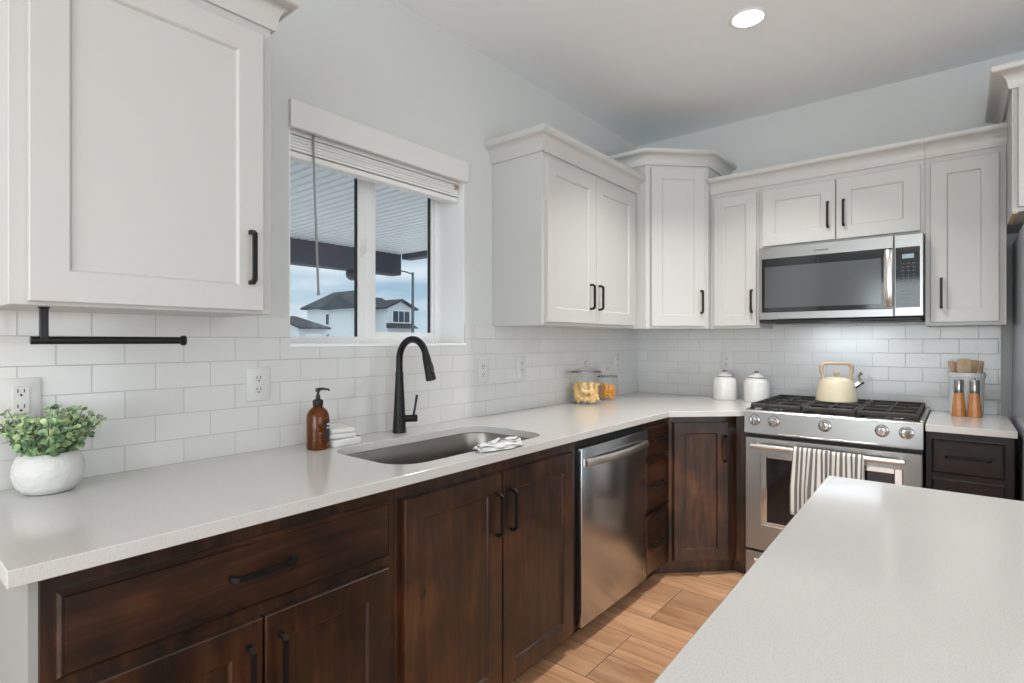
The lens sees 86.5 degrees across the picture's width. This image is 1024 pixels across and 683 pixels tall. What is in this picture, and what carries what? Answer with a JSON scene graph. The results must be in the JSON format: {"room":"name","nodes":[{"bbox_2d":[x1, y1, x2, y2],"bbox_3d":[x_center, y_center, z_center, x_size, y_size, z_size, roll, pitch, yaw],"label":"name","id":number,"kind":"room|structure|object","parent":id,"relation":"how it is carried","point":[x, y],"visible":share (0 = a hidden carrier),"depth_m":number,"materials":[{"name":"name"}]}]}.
{"room":"kitchen","nodes":[
{"label":"kitchen","id":0,"kind":"room"},
{"bbox_2d":[0,0,636,490],"bbox_3d":[-1.537,-0.044,1.240,0.249,2.823,7.900,0,0,39],"label":"wall","id":1,"kind":"structure","parent":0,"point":[381,65],"depth_m":2.11,"materials":[{"name":"grey paint"}]},
{"bbox_2d":[0,377,40,422],"bbox_3d":[-1.251,0.149,1.386,0.008,0.112,0.080,0,0,39],"label":"wall outlet","id":2,"kind":"object","parent":1,"relation":"attached to","point":[20,395],"visible":0.87,"depth_m":1.38,"materials":[{"name":"white plastic"}]},
{"bbox_2d":[12,386,29,413],"bbox_3d":[-1.249,0.149,1.385,0.004,0.068,0.034,0,0,39],"label":"receptacle","id":3,"kind":"object","parent":2,"relation":"attached to","point":[20,394],"depth_m":1.38,"materials":[{"name":"white plastic"}]},
{"bbox_2d":[0,0,301,316],"bbox_3d":[-0.977,-0.543,1.440,0.380,0.929,0.688,0,0,39],"label":"upper cabinet","id":4,"kind":"object","parent":1,"relation":"attached to","point":[135,135],"visible":1,"depth_m":1.32,"materials":[{"name":"grey paint"}]},
{"bbox_2d":[29,307,186,345],"bbox_3d":[-0.986,-0.034,1.351,0.027,0.089,0.318,0,0,39],"label":"paper towel holder","id":5,"kind":"object","parent":4,"relation":"attached to","point":[43,338],"visible":1,"depth_m":1.30,"materials":[{"name":"black metal"}]},
{"bbox_2d":[246,368,269,401],"bbox_3d":[-0.865,0.146,1.856,0.008,0.112,0.080,0,0,39],"label":"wall outlet","id":6,"kind":"object","parent":1,"relation":"attached to","point":[257,379],"visible":1,"depth_m":1.85,"materials":[{"name":"white plastic"}]},
{"bbox_2d":[254,374,263,383],"bbox_3d":[-0.863,0.127,1.855,0.003,0.033,0.033,0,0,39],"label":"receptacle","id":7,"kind":"object","parent":6,"relation":"attached to","point":[258,378],"depth_m":1.85,"materials":[{"name":"white plastic"}]},
{"bbox_2d":[254,385,263,394],"bbox_3d":[-0.863,0.166,1.855,0.003,0.033,0.033,0,0,39],"label":"receptacle","id":8,"kind":"object","parent":6,"relation":"attached to","point":[258,389],"depth_m":1.85,"materials":[{"name":"white plastic"}]},
{"bbox_2d":[289,127,465,346],"bbox_3d":[-0.602,-0.397,2.372,0.248,0.832,0.898,0,0,39],"label":"window","id":9,"kind":"structure","parent":1,"relation":"attached to","point":[445,221],"depth_m":2.64,"materials":[{"name":"white plastic"}]},
{"bbox_2d":[289,98,467,294],"bbox_3d":[-0.539,-0.522,2.325,0.103,0.695,0.908,0,0,39],"label":"window blind","id":10,"kind":"object","parent":1,"relation":"attached to","point":[319,138],"visible":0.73,"depth_m":2.22,"materials":[{"name":"white"}]},
{"bbox_2d":[477,360,487,381],"bbox_3d":[-0.145,0.147,2.731,0.008,0.112,0.080,0,0,39],"label":"wall outlet","id":11,"kind":"object","parent":1,"relation":"attached to","point":[482,365],"visible":1,"depth_m":2.72,"materials":[{"name":"white plastic"}]},
{"bbox_2d":[516,357,525,377],"bbox_3d":[0.051,0.139,2.970,0.008,0.112,0.080,0,0,39],"label":"wall outlet","id":12,"kind":"object","parent":1,"relation":"attached to","point":[520,361],"visible":1,"depth_m":2.96,"materials":[{"name":"white plastic"}]},
{"bbox_2d":[484,123,645,328],"bbox_3d":[0.337,-0.544,3.040,0.380,0.931,1.048,0,0,39],"label":"upper cabinet","id":13,"kind":"object","parent":1,"relation":"attached to","point":[564,210],"visible":1,"depth_m":2.76,"materials":[{"name":"grey paint"}]},
{"bbox_2d":[614,354,619,370],"bbox_3d":[0.737,0.147,3.805,0.008,0.112,0.080,0,0,39],"label":"wall outlet","id":14,"kind":"object","parent":1,"relation":"attached to","point":[616,357],"visible":1,"depth_m":3.79,"materials":[{"name":"white plastic"}]},
{"bbox_2d":[510,570,745,682],"bbox_3d":[0.670,1.327,-0.572,5.520,0.080,7.500,0,0,39],"label":"floor","id":15,"kind":"structure","parent":0,"point":[638,636],"depth_m":2.39,"materials":[{"name":"brown wood"}]},
{"bbox_2d":[0,489,393,682],"bbox_3d":[-0.797,0.846,1.420,0.644,0.883,0.790,0,0,39],"label":"base cabinet","id":16,"kind":"object","parent":15,"relation":"on","point":[305,597],"visible":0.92,"depth_m":1.19,"materials":[{"name":"brown wood"}]},
{"bbox_2d":[394,442,573,682],"bbox_3d":[-0.247,0.846,2.089,0.644,0.883,0.940,0,0,39],"label":"base cabinet","id":17,"kind":"object","parent":15,"relation":"on","point":[484,555],"visible":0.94,"depth_m":1.82,"materials":[{"name":"brown wood"}]},
{"bbox_2d":[573,425,648,632],"bbox_3d":[0.261,0.847,2.688,0.669,0.880,0.625,0,0,39],"label":"dishwasher","id":18,"kind":"object","parent":15,"relation":"on","point":[610,468],"visible":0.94,"depth_m":2.45,"materials":[{"name":"silver metal"}]},
{"bbox_2d":[631,419,667,590],"bbox_3d":[0.542,0.846,3.050,0.644,0.883,0.287,0,0,39],"label":"base cabinet","id":19,"kind":"object","parent":15,"relation":"on","point":[656,431],"visible":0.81,"depth_m":2.86,"materials":[{"name":"brown wood"}]},
{"bbox_2d":[654,416,747,573],"bbox_3d":[1.020,0.846,3.393,0.947,0.883,0.886,0,0,39],"label":"base cabinet","id":20,"kind":"object","parent":15,"relation":"on","point":[706,503],"visible":0.41,"depth_m":2.99,"materials":[{"name":"brown wood"}]},
{"bbox_2d":[0,392,752,588],"bbox_3d":[0.173,0.388,2.378,0.966,0.030,3.571,0,0,39],"label":"countertop","id":21,"kind":"structure","parent":20,"relation":"on","point":[107,518],"depth_m":1.42,"materials":[{"name":"white stone"}]},
{"bbox_2d":[0,404,105,495],"bbox_3d":[-1.134,0.265,1.345,0.193,0.217,0.215,0,0,39],"label":"potted plant","id":22,"kind":"object","parent":21,"relation":"on","point":[50,463],"visible":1,"depth_m":1.31,"materials":[{"name":"green plant"}]},
{"bbox_2d":[306,388,329,450],"bbox_3d":[-0.675,0.267,1.894,0.077,0.213,0.077,0,0,39],"label":"soap bottle","id":23,"kind":"object","parent":21,"relation":"on","point":[317,419],"visible":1,"depth_m":1.87,"materials":[{"name":"orange glass"}]},
{"bbox_2d":[329,436,360,447],"bbox_3d":[-0.635,0.361,1.985,0.120,0.025,0.118,0,0,35],"label":"folded cloth","id":24,"kind":"object","parent":21,"relation":"on","point":[334,443],"visible":0.53,"depth_m":1.94,"materials":[{"name":"white fabric"}]},
{"bbox_2d":[330,423,355,438],"bbox_3d":[-0.641,0.326,1.985,0.104,0.045,0.112,0,0,-45],"label":"folded cloth","id":25,"kind":"object","parent":24,"relation":"on","point":[337,430],"visible":0.8,"depth_m":1.95,"materials":[{"name":"white fabric"}]},
{"bbox_2d":[392,336,435,433],"bbox_3d":[-0.380,0.175,2.189,0.241,0.396,0.094,0,0,39],"label":"kitchen faucet","id":26,"kind":"object","parent":21,"relation":"on","point":[400,419],"visible":1,"depth_m":2.21,"materials":[{"name":"black metal"}]},
{"bbox_2d":[347,432,529,463],"bbox_3d":[-0.245,0.512,2.032,0.442,0.216,0.794,0,0,39],"label":"sink","id":27,"kind":"object","parent":21,"relation":"in","point":[448,446],"visible":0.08,"depth_m":2.23,"materials":[{"name":"metal"}]},
{"bbox_2d":[472,436,523,452],"bbox_3d":[-0.043,0.353,1.893,0.197,0.035,0.080,0,0,-43],"label":"cloth","id":28,"kind":"object","parent":21,"relation":"on","point":[510,442],"visible":1,"depth_m":1.87,"materials":[{"name":"white fabric"}]},
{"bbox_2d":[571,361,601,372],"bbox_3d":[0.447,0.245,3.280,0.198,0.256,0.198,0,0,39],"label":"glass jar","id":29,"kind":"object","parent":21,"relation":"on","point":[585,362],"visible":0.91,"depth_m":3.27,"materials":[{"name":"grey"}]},
{"bbox_2d":[573,381,599,402],"bbox_3d":[0.447,0.302,3.279,0.160,0.129,0.153,0,0,39],"label":"pasta","id":30,"kind":"object","parent":29,"relation":"in","point":[583,391],"visible":1,"depth_m":3.23,"materials":[{"name":"beige food"}]},
{"bbox_2d":[597,366,617,377],"bbox_3d":[0.613,0.266,3.499,0.137,0.214,0.137,0,0,39],"label":"glass jar","id":31,"kind":"object","parent":21,"relation":"on","point":[606,367],"visible":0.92,"depth_m":3.46,"materials":[{"name":"grey"}]},
{"bbox_2d":[599,382,615,398],"bbox_3d":[0.614,0.315,3.498,0.113,0.104,0.108,0,0,39],"label":"pasta","id":32,"kind":"object","parent":31,"relation":"in","point":[607,390],"visible":1,"depth_m":3.47,"materials":[{"name":"orange food"}]},
{"bbox_2d":[713,370,736,399],"bbox_3d":[1.378,0.279,3.524,0.149,0.188,0.149,0,0,39],"label":"canister","id":33,"kind":"object","parent":21,"relation":"on","point":[724,383],"visible":1,"depth_m":3.47,"materials":[{"name":"white ceramic"}]},
{"bbox_2d":[744,371,769,401],"bbox_3d":[1.526,0.279,3.396,0.149,0.188,0.149,0,0,39],"label":"canister","id":34,"kind":"object","parent":21,"relation":"on","point":[756,386],"visible":0.93,"depth_m":3.34,"materials":[{"name":"white ceramic"}]},
{"bbox_2d":[744,394,929,571],"bbox_3d":[1.736,0.809,2.909,0.765,0.957,0.746,0,0,39],"label":"range","id":35,"kind":"object","parent":15,"relation":"on","point":[890,436],"visible":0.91,"depth_m":2.77,"materials":[{"name":"silver metal"}]},
{"bbox_2d":[790,447,863,514],"bbox_3d":[1.509,0.689,2.616,0.307,0.332,0.058,0,0,39],"label":"dish towel","id":36,"kind":"object","parent":35,"relation":"hanging from","point":[810,467],"visible":0.71,"depth_m":2.63,"materials":[{"name":"white fabric"}]},
{"bbox_2d":[746,400,929,424],"bbox_3d":[1.767,0.372,2.946,0.765,0.030,0.650,0,0,39],"label":"cooktop","id":37,"kind":"object","parent":35,"relation":"in","point":[924,414],"depth_m":2.76,"materials":[{"name":"metal"}]},
{"bbox_2d":[815,362,863,402],"bbox_3d":[1.798,0.222,3.015,0.203,0.217,0.203,0,0,-21],"label":"kettle","id":38,"kind":"object","parent":35,"relation":"on","point":[835,389],"visible":1,"depth_m":2.96,"materials":[{"name":"beige metal"}]},
{"bbox_2d":[653,475,1023,682],"bbox_3d":[0.824,0.830,0.608,1.037,0.914,1.504,0,0,38],"label":"kitchen island","id":39,"kind":"object","parent":15,"relation":"on","point":[868,581],"visible":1,"depth_m":0.79,"materials":[{"name":"white stone"}]},
{"bbox_2d":[926,431,1014,499],"bbox_3d":[2.177,0.846,2.600,0.298,0.883,0.644,0,0,39],"label":"base cabinet","id":40,"kind":"object","parent":15,"relation":"on","point":[959,463],"visible":0.34,"depth_m":2.37,"materials":[{"name":"brown wood"}]},
{"bbox_2d":[925,410,1017,438],"bbox_3d":[2.187,0.388,2.606,0.306,0.030,0.662,0,0,39],"label":"countertop","id":41,"kind":"structure","parent":40,"relation":"on","point":[992,425],"depth_m":2.44,"materials":[{"name":"white stone"}]},
{"bbox_2d":[951,379,965,416],"bbox_3d":[2.232,0.281,2.719,0.058,0.184,0.055,0,0,39],"label":"pepper mill","id":42,"kind":"object","parent":41,"relation":"on","point":[958,406],"visible":1,"depth_m":2.70,"materials":[{"name":"brown wood"}]},
{"bbox_2d":[947,372,986,415],"bbox_3d":[2.330,0.266,2.790,0.157,0.215,0.157,0,0,39],"label":"utensil crock","id":43,"kind":"object","parent":41,"relation":"on","point":[966,377],"visible":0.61,"depth_m":2.74,"materials":[{"name":"white ceramic"}]},
{"bbox_2d":[948,361,954,371],"bbox_3d":[2.285,0.230,2.813,0.049,0.260,0.016,0,0,39],"label":"wooden spoon","id":44,"kind":"object","parent":43,"relation":"in","point":[951,365],"visible":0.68,"depth_m":2.81,"materials":[{"name":"brown wood"}]},
{"bbox_2d":[956,359,971,372],"bbox_3d":[2.309,0.225,2.780,0.060,0.270,0.028,0,0,39],"label":"wooden spatula","id":45,"kind":"object","parent":43,"relation":"in","point":[963,365],"visible":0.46,"depth_m":2.78,"materials":[{"name":"brown wood"}]},
{"bbox_2d":[970,360,977,372],"bbox_3d":[2.367,0.228,2.798,0.067,0.264,0.019,0,0,34],"label":"wooden spatula","id":46,"kind":"object","parent":43,"relation":"in","point":[974,363],"visible":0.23,"depth_m":2.79,"materials":[{"name":"brown wood"}]},
{"bbox_2d":[977,361,980,372],"bbox_3d":[2.348,0.229,2.752,0.036,0.261,0.020,0,0,39],"label":"wooden spoon","id":47,"kind":"object","parent":43,"relation":"in","point":[979,362],"visible":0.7,"depth_m":2.74,"materials":[{"name":"brown wood"}]},
{"bbox_2d":[980,361,983,372],"bbox_3d":[2.374,0.230,2.769,0.043,0.259,0.019,0,0,39],"label":"wooden spoon","id":48,"kind":"object","parent":43,"relation":"in","point":[982,362],"visible":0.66,"depth_m":2.76,"materials":[{"name":"brown wood"}]},
{"bbox_2d":[967,378,981,417],"bbox_3d":[2.280,0.277,2.682,0.058,0.192,0.055,0,0,39],"label":"pepper mill","id":49,"kind":"object","parent":41,"relation":"on","point":[974,410],"visible":1,"depth_m":2.67,"materials":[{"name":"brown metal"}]},
{"bbox_2d":[1012,224,1023,500],"bbox_3d":[2.609,0.392,2.136,0.911,1.790,0.793,0,0,39],"label":"refrigerator","id":50,"kind":"object","parent":15,"relation":"on","point":[1018,244],"visible":0.5,"depth_m":2.43,"materials":[{"name":"grey"}]},
{"bbox_2d":[395,0,1023,145],"bbox_3d":[0.662,-1.506,-0.566,5.940,0.100,7.900,0,0,39],"label":"ceiling","id":51,"kind":"structure","parent":0,"point":[645,71],"depth_m":2.70,"materials":[{"name":"white paint"}]},
{"bbox_2d":[729,7,767,28],"bbox_3d":[1.060,-1.452,2.446,0.160,0.006,0.160,0,0,39],"label":"recessed light","id":52,"kind":"object","parent":51,"relation":"in","point":[752,16],"visible":1,"depth_m":2.44,"materials":[{"name":"white plastic"}]},
{"bbox_2d":[637,51,1023,421],"bbox_3d":[3.199,-0.044,2.333,5.700,2.823,0.200,0,0,39],"label":"wall","id":53,"kind":"structure","parent":0,"point":[954,99],"depth_m":3.14,"materials":[{"name":"grey paint"}]},
{"bbox_2d":[594,147,736,330],"bbox_3d":[0.988,-0.621,3.562,0.722,1.084,0.707,0,0,39],"label":"upper cabinet","id":54,"kind":"object","parent":53,"relation":"attached to","point":[673,202],"visible":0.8,"depth_m":3.33,"materials":[{"name":"grey paint"}]},
{"bbox_2d":[720,353,732,369],"bbox_3d":[1.432,0.132,3.637,0.080,0.112,0.008,0,0,39],"label":"wall outlet","id":55,"kind":"object","parent":53,"relation":"attached to","point":[726,359],"visible":1,"depth_m":3.63,"materials":[{"name":"white plastic"}]},
{"bbox_2d":[707,170,772,329],"bbox_3d":[1.433,-0.541,3.408,0.284,0.924,0.380,0,0,39],"label":"upper cabinet","id":56,"kind":"object","parent":53,"relation":"attached to","point":[734,197],"visible":0.94,"depth_m":3.29,"materials":[{"name":"grey paint"}]},
{"bbox_2d":[637,322,1000,414],"bbox_3d":[1.716,0.130,3.416,2.015,0.486,0.009,0,0,39],"label":"backsplash","id":57,"kind":"structure","parent":53,"relation":"attached to","point":[900,361],"depth_m":3.27,"materials":[{"name":"tile"}]},
{"bbox_2d":[756,138,924,248],"bbox_3d":[1.845,-0.769,3.069,0.781,0.467,0.380,0,0,39],"label":"upper cabinet","id":58,"kind":"object","parent":53,"relation":"attached to","point":[878,191],"visible":0.9,"depth_m":2.92,"materials":[{"name":"grey paint"}]},
{"bbox_2d":[759,232,924,324],"bbox_3d":[1.830,-0.319,3.034,0.758,0.431,0.444,0,0,39],"label":"microwave","id":59,"kind":"object","parent":58,"relation":"attached to","point":[881,279],"visible":0.99,"depth_m":2.87,"materials":[{"name":"silver metal"}]},
{"bbox_2d":[900,262,915,298],"bbox_3d":[1.964,-0.301,2.696,0.064,0.176,0.002,0,0,39],"label":"keypad","id":60,"kind":"object","parent":59,"relation":"attached to","point":[907,269],"depth_m":2.70,"materials":[{"name":"grey"}]},
{"bbox_2d":[925,122,1007,326],"bbox_3d":[2.264,-0.541,2.725,0.302,0.924,0.380,0,0,39],"label":"upper cabinet","id":61,"kind":"object","parent":53,"relation":"attached to","point":[966,170],"visible":1,"depth_m":2.61,"materials":[{"name":"grey paint"}]},
{"bbox_2d":[985,59,1023,233],"bbox_3d":[2.627,-0.847,2.225,1.027,0.616,0.684,0,0,39],"label":"upper cabinet","id":62,"kind":"object","parent":53,"relation":"attached to","point":[1005,99],"visible":0.85,"depth_m":2.29,"materials":[{"name":"grey paint"}]},
{"label":"outside","id":63,"kind":"structure","parent":0,"visible":0},
{"bbox_3d":[-21.233,1.787,48.160,89.760,0.100,120.000,0,0,39],"label":"lawn","id":64,"kind":"structure","parent":63,"visible":0},
{"bbox_2d":[290,316,330,336],"bbox_3d":[-13.094,0.112,32.123,5.500,3.250,1.950,0,0,39],"label":"garage","id":65,"kind":"structure","parent":64,"relation":"on","point":[299,326],"depth_m":30.63,"materials":[{"name":"white"}]},
{"bbox_2d":[300,290,353,336],"bbox_3d":[-15.100,-1.513,50.239,9.800,6.500,6.400,0,0,39],"label":"house","id":66,"kind":"structure","parent":64,"relation":"on","point":[314,313],"depth_m":50.81,"materials":[{"name":"white"}]},
{"bbox_2d":[320,295,418,336],"bbox_3d":[-10.757,-0.863,41.268,6.700,5.200,4.450,0,0,39],"label":"house","id":67,"kind":"structure","parent":64,"relation":"on","point":[394,315],"depth_m":40.12,"materials":[{"name":"white"}]},
{"bbox_2d":[401,270,413,332],"bbox_3d":[-8.110,-1.723,39.517,1.990,6.920,0.614,0,0,-30],"label":"street lamp","id":68,"kind":"object","parent":64,"relation":"on","point":[412,273],"visible":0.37,"depth_m":39.71,"materials":[{"name":"grey metal"}]},
{"bbox_3d":[-2.623,1.587,3.233,3.960,0.300,8.200,0,0,39],"label":"patio slab","id":69,"kind":"object","parent":64,"relation":"on","visible":0},
{"bbox_2d":[290,161,426,275],"bbox_3d":[-2.673,0.101,3.015,3.760,2.672,7.800,0,0,39],"label":"patio cover","id":70,"kind":"object","parent":69,"relation":"on","point":[400,216],"visible":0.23,"depth_m":5.00,"materials":[{"name":"white plastic"}]},
{"bbox_2d":[346,270,353,280],"bbox_3d":[-1.875,-0.772,6.336,0.136,0.130,0.155,0,0,39],"label":"light","id":71,"kind":"object","parent":70,"relation":"attached to","point":[349,273],"visible":0.7,"depth_m":6.29,"materials":[{"name":"grey metal"}]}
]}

